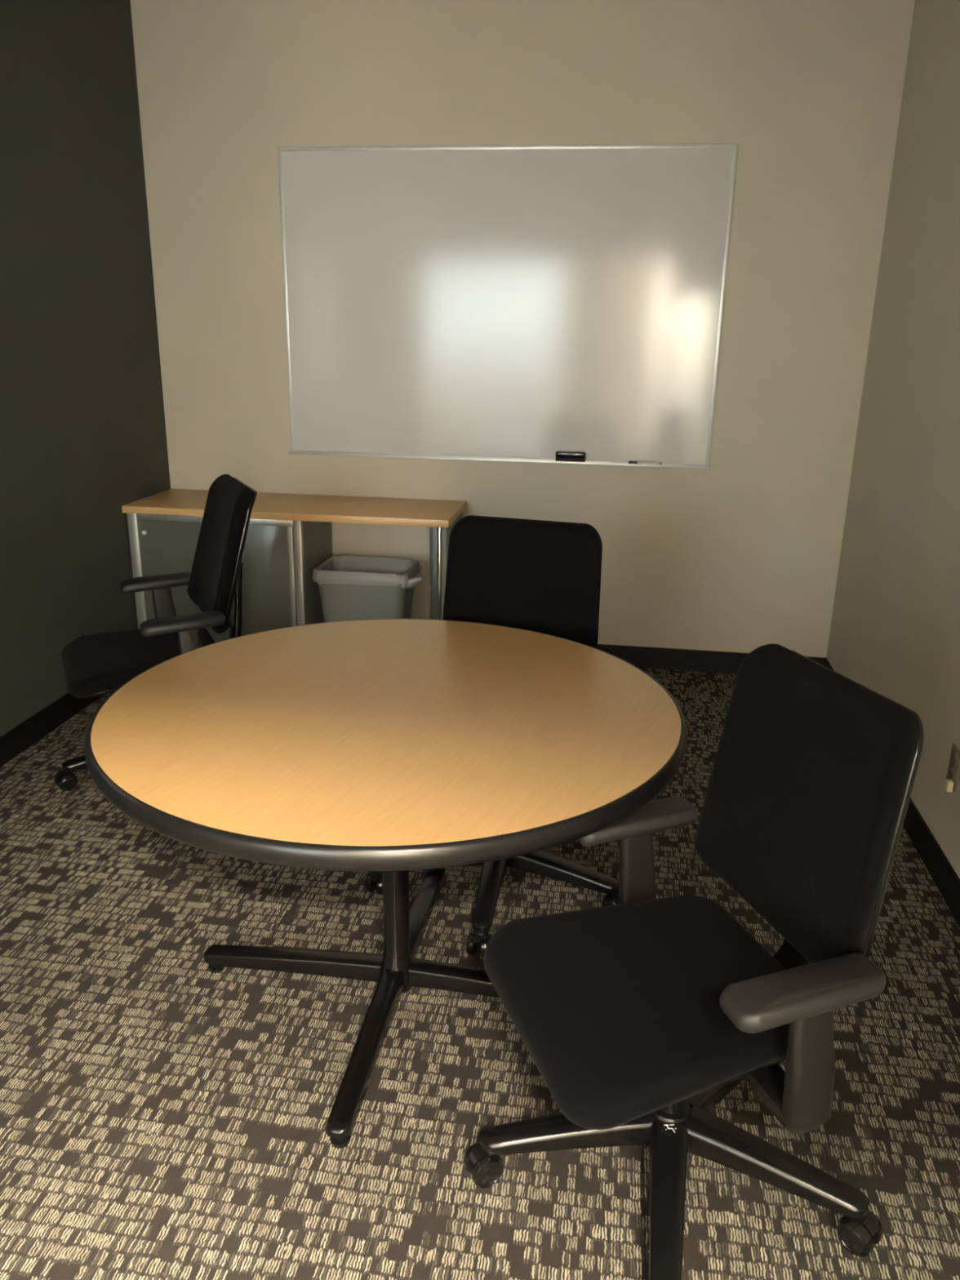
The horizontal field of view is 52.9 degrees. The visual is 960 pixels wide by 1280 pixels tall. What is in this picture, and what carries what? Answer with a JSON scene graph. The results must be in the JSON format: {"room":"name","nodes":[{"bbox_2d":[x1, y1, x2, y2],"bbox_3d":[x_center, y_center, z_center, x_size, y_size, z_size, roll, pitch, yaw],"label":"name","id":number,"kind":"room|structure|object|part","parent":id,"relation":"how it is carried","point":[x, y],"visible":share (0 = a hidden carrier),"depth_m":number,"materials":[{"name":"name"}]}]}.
{"room":"office","nodes":[
{"label":"office","id":0,"kind":"room"},
{"bbox_2d":[0,0,170,737],"bbox_3d":[-1.840,-0.621,2.202,0.120,2.750,4.835,3,18,8],"label":"wall","id":1,"kind":"structure","parent":0,"point":[83,434],"depth_m":3.64,"materials":[{"name":"grey paint"}]},
{"bbox_2d":[0,692,104,767],"bbox_3d":[-1.798,0.643,2.604,0.008,0.100,4.595,3,18,8],"label":"baseboard","id":2,"kind":"structure","parent":1,"relation":"attached to","point":[16,740],"depth_m":3.60,"materials":[{"name":"black rubber"}]},
{"bbox_2d":[0,667,959,1279],"bbox_3d":[-0.288,0.830,2.434,3.304,0.100,4.835,3,18,8],"label":"floor","id":3,"kind":"structure","parent":0,"point":[164,1116],"depth_m":1.98,"materials":[{"name":"carpet"}]},
{"bbox_2d":[53,474,257,791],"bbox_3d":[-1.095,-0.021,3.241,0.720,0.991,0.731,-8,20,-25],"label":"office chair","id":4,"kind":"object","parent":3,"relation":"on","point":[96,664],"visible":0.62,"depth_m":3.18,"materials":[{"name":"black fabric"}]},
{"bbox_3d":[-1.253,0.386,3.285,0.318,0.060,0.072,-10,21,-30],"label":"leg","id":5,"kind":"part","parent":4,"relation":"part of","materials":[{"name":"black plastic"}]},
{"bbox_3d":[-1.139,0.058,3.256,0.491,0.088,0.494,-8,20,-25],"label":"seat","id":6,"kind":"part","parent":4,"relation":"part of","materials":[{"name":"black fabric"}]},
{"bbox_3d":[-1.161,-0.206,3.473,0.256,0.047,0.084,-8,20,-25],"label":"armrest","id":7,"kind":"part","parent":4,"relation":"part of","materials":[{"name":"black plastic"}]},
{"bbox_3d":[-1.147,-0.080,3.531,0.089,0.257,0.042,-8,20,-25],"label":"arm post","id":8,"kind":"part","parent":4,"relation":"part of","materials":[{"name":"black"}]},
{"bbox_3d":[-0.927,-0.051,3.011,0.256,0.047,0.084,-8,20,-25],"label":"armrest","id":9,"kind":"part","parent":4,"relation":"part of","materials":[{"name":"black plastic"}]},
{"bbox_3d":[-0.906,0.079,3.057,0.089,0.257,0.042,-8,20,-25],"label":"arm post","id":10,"kind":"part","parent":4,"relation":"part of","materials":[{"name":"black"}]},
{"bbox_3d":[-0.881,-0.300,3.267,0.171,0.471,0.453,-8,20,-25],"label":"backrest","id":11,"kind":"part","parent":4,"relation":"part of","materials":[{"name":"black fabric"}]},
{"bbox_2d":[126,512,332,642],"bbox_3d":[-1.107,-0.253,4.401,0.773,0.712,0.444,3,18,8],"label":"storage cabinet","id":12,"kind":"object","parent":3,"relation":"on","point":[280,557],"visible":0.44,"depth_m":4.16,"materials":[{"name":"grey metal"}]},
{"bbox_2d":[121,488,466,527],"bbox_3d":[-0.794,-0.586,4.242,1.414,0.030,0.472,3,18,8],"label":"countertop","id":13,"kind":"structure","parent":12,"relation":"on","point":[184,502],"depth_m":4.13,"materials":[{"name":"brown wood"}]},
{"bbox_2d":[318,582,413,622],"bbox_3d":[-0.495,-0.085,4.281,0.408,0.487,0.290,3,18,8],"label":"waste bin","id":14,"kind":"object","parent":3,"relation":"on","point":[340,602],"visible":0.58,"depth_m":4.12,"materials":[{"name":"grey plastic"}]},
{"bbox_2d":[312,555,423,589],"bbox_3d":[-0.466,-0.096,4.273,0.485,0.490,0.308,3,18,8],"label":"liner","id":15,"kind":"object","parent":14,"relation":"in","point":[345,570],"visible":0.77,"depth_m":4.17,"materials":[{"name":"grey plastic"}]},
{"bbox_2d":[84,618,686,1148],"bbox_3d":[-0.190,0.479,2.168,1.229,0.735,1.229,3,18,8],"label":"round table","id":16,"kind":"object","parent":3,"relation":"on","point":[393,747],"visible":0.88,"depth_m":1.89,"materials":[{"name":"brown wood"}]},
{"bbox_3d":[-0.448,0.762,2.304,0.444,0.056,0.051,4,18,9],"label":"leg","id":17,"kind":"part","parent":16,"relation":"part of","materials":[{"name":"black metal"}]},
{"bbox_3d":[-0.236,0.857,2.025,0.051,0.056,0.444,4,18,9],"label":"leg","id":18,"kind":"part","parent":16,"relation":"part of","materials":[{"name":"black metal"}]},
{"bbox_3d":[-0.154,0.701,2.506,0.051,0.056,0.444,4,18,9],"label":"leg","id":19,"kind":"part","parent":16,"relation":"part of","materials":[{"name":"black metal"}]},
{"bbox_3d":[0.058,0.796,2.228,0.444,0.056,0.051,4,18,9],"label":"leg","id":20,"kind":"part","parent":16,"relation":"part of","materials":[{"name":"black metal"}]},
{"bbox_2d":[430,512,462,619],"bbox_3d":[-0.148,-0.188,4.253,0.070,0.712,0.404,3,18,8],"label":"panel","id":21,"kind":"object","parent":3,"relation":"on","point":[439,536],"visible":0.36,"depth_m":4.01,"materials":[{"name":"silver metal"}]},
{"bbox_3d":[-0.167,-0.190,4.258,0.032,0.712,0.400,3,18,8],"label":"panel","id":22,"kind":"part","parent":21,"relation":"part of","materials":[{"name":"silver metal"}]},
{"bbox_3d":[-0.171,-0.130,4.075,0.016,0.712,0.026,3,18,8],"label":"post","id":23,"kind":"part","parent":21,"relation":"part of","materials":[{"name":"silver metal"}]},
{"bbox_2d":[364,515,618,957],"bbox_3d":[0.078,0.215,2.571,0.710,0.996,0.721,6,19,15],"label":"office chair","id":24,"kind":"object","parent":3,"relation":"on","point":[543,576],"visible":0.23,"depth_m":2.63,"materials":[{"name":"black fabric"}]},
{"bbox_3d":[-0.139,0.601,2.685,0.318,0.060,0.072,-2,18,-10],"label":"leg","id":25,"kind":"part","parent":24,"relation":"part of","materials":[{"name":"black plastic"}]},
{"bbox_3d":[0.025,0.653,2.533,0.072,0.060,0.318,3,18,8],"label":"leg","id":26,"kind":"part","parent":24,"relation":"part of","materials":[{"name":"black plastic"}]},
{"bbox_3d":[0.115,-0.092,2.676,0.452,0.476,0.116,6,19,15],"label":"backrest","id":27,"kind":"part","parent":24,"relation":"part of","materials":[{"name":"black fabric"}]},
{"bbox_3d":[0.228,0.624,2.636,0.318,0.060,0.072,10,20,25],"label":"leg","id":28,"kind":"part","parent":24,"relation":"part of","materials":[{"name":"black plastic"}]},
{"bbox_2d":[462,644,924,1279],"bbox_3d":[0.343,0.525,1.698,0.730,0.956,0.718,-5,19,-18],"label":"office chair","id":29,"kind":"object","parent":3,"relation":"on","point":[639,1015],"visible":0.98,"depth_m":1.63,"materials":[{"name":"black fabric"}]},
{"bbox_3d":[0.159,0.901,1.780,0.318,0.060,0.072,-1,18,-7],"label":"leg","id":30,"kind":"part","parent":29,"relation":"part of","materials":[{"name":"black plastic"}]},
{"bbox_3d":[0.297,0.615,1.689,0.491,0.088,0.494,-5,19,-18],"label":"seat","id":31,"kind":"part","parent":29,"relation":"part of","materials":[{"name":"black fabric"}]},
{"bbox_3d":[0.305,0.356,1.907,0.256,0.047,0.084,-5,19,-18],"label":"armrest","id":32,"kind":"part","parent":29,"relation":"part of","materials":[{"name":"black plastic"}]},
{"bbox_3d":[0.322,0.481,1.963,0.089,0.252,0.042,-5,19,-18],"label":"arm post","id":33,"kind":"part","parent":29,"relation":"part of","materials":[{"name":"black plastic"}]},
{"bbox_3d":[0.314,0.956,1.621,0.072,0.060,0.318,4,18,10],"label":"leg","id":34,"kind":"part","parent":29,"relation":"part of","materials":[{"name":"black plastic"}]},
{"bbox_3d":[0.496,0.859,1.929,0.318,0.060,0.072,-15,24,-40],"label":"leg","id":35,"kind":"part","parent":29,"relation":"part of","materials":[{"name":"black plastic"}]},
{"bbox_3d":[0.523,0.930,1.713,0.318,0.060,0.072,11,20,27],"label":"leg","id":36,"kind":"part","parent":29,"relation":"part of","materials":[{"name":"black plastic"}]},
{"bbox_3d":[0.478,0.518,1.421,0.256,0.047,0.084,-5,19,-18],"label":"armrest","id":37,"kind":"part","parent":29,"relation":"part of","materials":[{"name":"black plastic"}]},
{"bbox_3d":[0.549,0.286,1.670,0.116,0.476,0.452,-5,19,-18],"label":"backrest","id":38,"kind":"part","parent":29,"relation":"part of","materials":[{"name":"black fabric"}]},
{"bbox_3d":[0.500,0.647,1.463,0.089,0.252,0.042,-5,19,-18],"label":"arm post","id":39,"kind":"part","parent":29,"relation":"part of","materials":[{"name":"black plastic"}]},
{"bbox_2d":[130,0,915,657],"bbox_3d":[0.075,-1.243,4.212,3.064,2.750,0.120,3,18,8],"label":"wall","id":40,"kind":"structure","parent":0,"point":[741,553],"depth_m":3.98,"materials":[{"name":"beige paint"}]},
{"bbox_2d":[415,560,427,585],"bbox_3d":[-0.281,-0.312,4.499,0.072,0.116,0.008,3,18,8],"label":"wall outlet","id":41,"kind":"object","parent":40,"relation":"attached to","point":[424,565],"visible":0.39,"depth_m":4.50,"materials":[{"name":"beige paint"}]},
{"bbox_2d":[277,143,737,469],"bbox_3d":[0.070,-1.390,4.067,1.868,1.258,0.064,3,18,8],"label":"whiteboard","id":42,"kind":"object","parent":40,"relation":"attached to","point":[517,304],"visible":1,"depth_m":4.07,"materials":[{"name":"ceramic"}]},
{"bbox_2d":[288,451,709,469],"bbox_3d":[0.059,-0.795,4.251,1.864,0.012,0.044,3,18,8],"label":"marker tray","id":43,"kind":"object","parent":42,"relation":"on","point":[450,455],"depth_m":4.25,"materials":[{"name":"metal"}]},
{"bbox_2d":[555,450,586,462],"bbox_3d":[0.394,-0.797,4.200,0.130,0.046,0.040,3,18,8],"label":"eraser","id":44,"kind":"object","parent":42,"relation":"on","point":[561,455],"visible":1,"depth_m":4.18,"materials":[{"name":"black plastic"}]},
{"bbox_2d":[628,461,661,464],"bbox_3d":[0.711,-0.762,4.162,0.140,0.015,0.015,3,18,8],"label":"marker","id":45,"kind":"object","parent":42,"relation":"on","point":[629,462],"visible":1,"depth_m":4.16,"materials":[{"name":"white plastic"}]},
{"bbox_2d":[597,644,824,673],"bbox_3d":[0.044,0.036,4.562,3.048,0.100,0.008,3,18,8],"label":"baseboard","id":46,"kind":"structure","parent":40,"relation":"attached to","point":[715,661],"depth_m":4.44,"materials":[{"name":"black rubber"}]},
{"bbox_2d":[826,0,959,879],"bbox_3d":[1.310,-0.429,1.782,0.120,2.750,4.835,3,18,8],"label":"wall","id":47,"kind":"structure","parent":0,"point":[895,632],"depth_m":3.24,"materials":[{"name":"beige paint"}]},
{"bbox_2d":[823,657,959,927],"bbox_3d":[1.225,0.827,2.201,0.008,0.100,4.595,3,18,8],"label":"baseboard","id":48,"kind":"structure","parent":47,"relation":"attached to","point":[941,871],"depth_m":2.79,"materials":[{"name":"black rubber"}]},
{"bbox_2d":[946,743,959,791],"bbox_3d":[1.318,0.355,2.685,0.008,0.116,0.072,3,18,8],"label":"wall outlet","id":49,"kind":"object","parent":47,"relation":"attached to","point":[953,768],"visible":0.91,"depth_m":2.67,"materials":[{"name":"brown plastic"}]},
{"bbox_2d":[944,778,953,791],"bbox_3d":[1.302,0.404,2.678,0.016,0.030,0.024,3,18,8],"label":"plug adapter","id":50,"kind":"object","parent":49,"relation":"attached to","point":[948,785],"visible":1,"depth_m":2.67,"materials":[{"name":"beige plastic"}]},
{"bbox_2d":[948,768,953,779],"bbox_3d":[1.315,0.375,2.692,0.002,0.033,0.033,3,18,8],"label":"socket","id":51,"kind":"object","parent":49,"relation":"attached to","point":[950,770],"depth_m":2.69,"materials":[{"name":"black plastic"}]},
{"bbox_2d":[951,754,955,766],"bbox_3d":[1.316,0.335,2.679,0.002,0.033,0.033,3,18,8],"label":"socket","id":52,"kind":"object","parent":49,"relation":"attached to","point":[953,756],"depth_m":2.68,"materials":[{"name":"black plastic"}]}
]}

